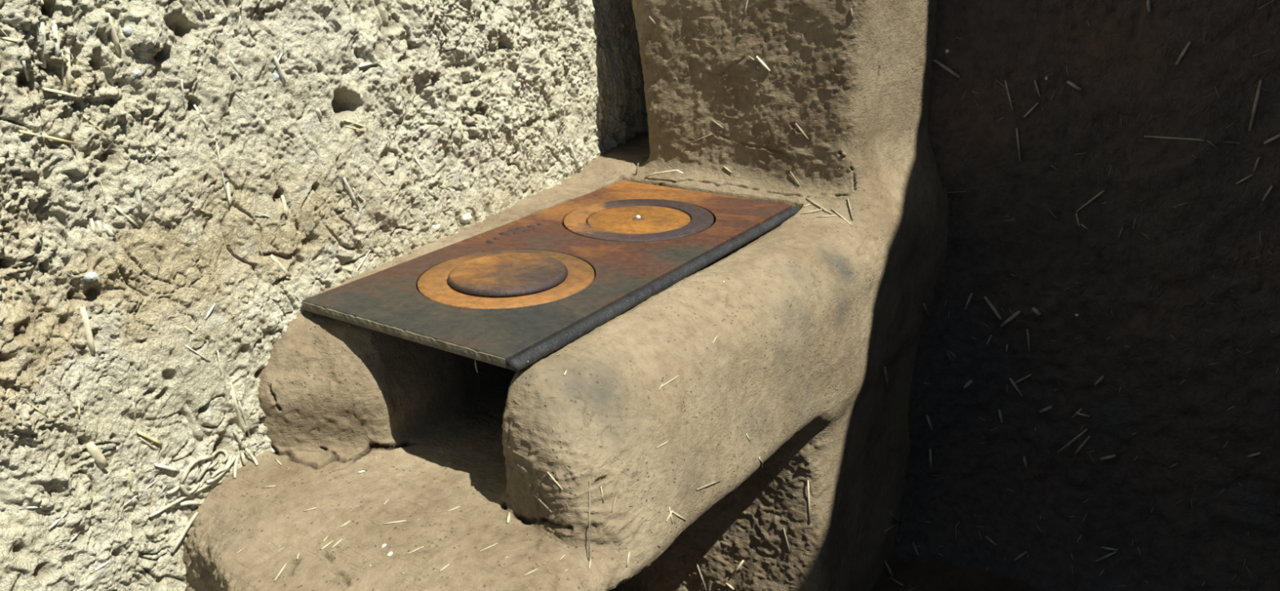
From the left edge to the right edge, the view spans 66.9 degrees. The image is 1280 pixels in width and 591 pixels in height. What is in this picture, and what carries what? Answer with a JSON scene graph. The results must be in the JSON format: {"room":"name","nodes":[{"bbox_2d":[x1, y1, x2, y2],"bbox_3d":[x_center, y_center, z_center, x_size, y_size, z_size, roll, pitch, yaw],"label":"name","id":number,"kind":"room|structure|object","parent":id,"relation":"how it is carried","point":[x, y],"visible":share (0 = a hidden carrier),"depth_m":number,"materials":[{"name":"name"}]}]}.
{"room":"traditional dwelling","nodes":[
{"label":"traditional dwelling","id":0,"kind":"room"},
{"bbox_2d":[0,0,648,590],"bbox_3d":[-0.509,-0.218,1.303,0.063,2.120,2.297,9,23,26],"label":"wall","id":1,"kind":"structure","parent":0,"point":[177,177],"depth_m":1.25,"materials":[{"name":"soil"}]},
{"bbox_2d":[611,557,1049,590],"bbox_3d":[0.572,1.068,0.761,3.200,0.040,2.750,12,24,32],"label":"floor","id":2,"kind":"structure","parent":0,"point":[922,574],"depth_m":2.02,"materials":[{"name":"soil"}]},
{"bbox_2d":[170,0,949,590],"bbox_3d":[-0.073,-0.403,1.461,0.776,2.294,1.494,12,24,32],"label":"stove","id":3,"kind":"object","parent":2,"relation":"on","point":[742,425],"visible":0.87,"depth_m":1.48,"materials":[{"name":"soil"}]},
{"bbox_2d":[302,180,799,372],"bbox_3d":[-0.093,-0.074,1.599,0.403,0.018,0.814,12,24,32],"label":"plate","id":4,"kind":"object","parent":3,"relation":"in","point":[388,301],"visible":0.81,"depth_m":1.44,"materials":[{"name":"metal"}]},
{"bbox_2d":[474,360,478,373],"bbox_3d":[-0.207,0.090,1.226,0.004,0.018,0.002,12,24,32],"label":"stem","id":5,"kind":"object","parent":4,"relation":"hanging from","point":[476,367],"visible":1,"depth_m":1.23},
{"bbox_2d":[417,248,594,308],"bbox_3d":[-0.202,-0.025,1.470,0.266,0.008,0.266,12,24,32],"label":"burner ring","id":6,"kind":"object","parent":4,"relation":"on","point":[433,285],"visible":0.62,"depth_m":1.42,"materials":[{"name":"metal"}]},
{"bbox_2d":[447,253,568,297],"bbox_3d":[-0.199,-0.034,1.464,0.181,0.012,0.181,12,24,32],"label":"disc","id":7,"kind":"object","parent":6,"relation":"on","point":[507,274],"visible":1,"depth_m":1.44,"materials":[{"name":"brown metal"}]},
{"bbox_2d":[564,199,713,241],"bbox_3d":[-0.002,-0.133,1.749,0.270,0.013,0.270,12,24,32],"label":"burner ring","id":8,"kind":"object","parent":4,"relation":"on","point":[575,222],"visible":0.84,"depth_m":1.72,"materials":[{"name":"brown metal"}]},
{"bbox_2d":[586,205,690,234],"bbox_3d":[-0.002,-0.137,1.746,0.186,0.014,0.186,12,24,32],"label":"disc","id":9,"kind":"object","parent":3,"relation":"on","point":[633,220],"visible":0.95,"depth_m":1.74,"materials":[{"name":"orange metal"}]},
{"bbox_2d":[644,168,683,177],"bbox_3d":[0.048,-0.246,1.968,0.094,0.027,0.004,12,24,32],"label":"stem","id":10,"kind":"object","parent":3,"relation":"in","point":[677,170],"visible":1,"depth_m":1.97,"materials":[{"name":"plant"}]},
{"bbox_2d":[891,0,1279,590],"bbox_3d":[1.026,-0.385,1.481,2.921,2.290,0.240,12,24,32],"label":"wall","id":11,"kind":"structure","parent":0,"point":[1094,401],"depth_m":1.85,"materials":[{"name":"brown soil"}]}
]}

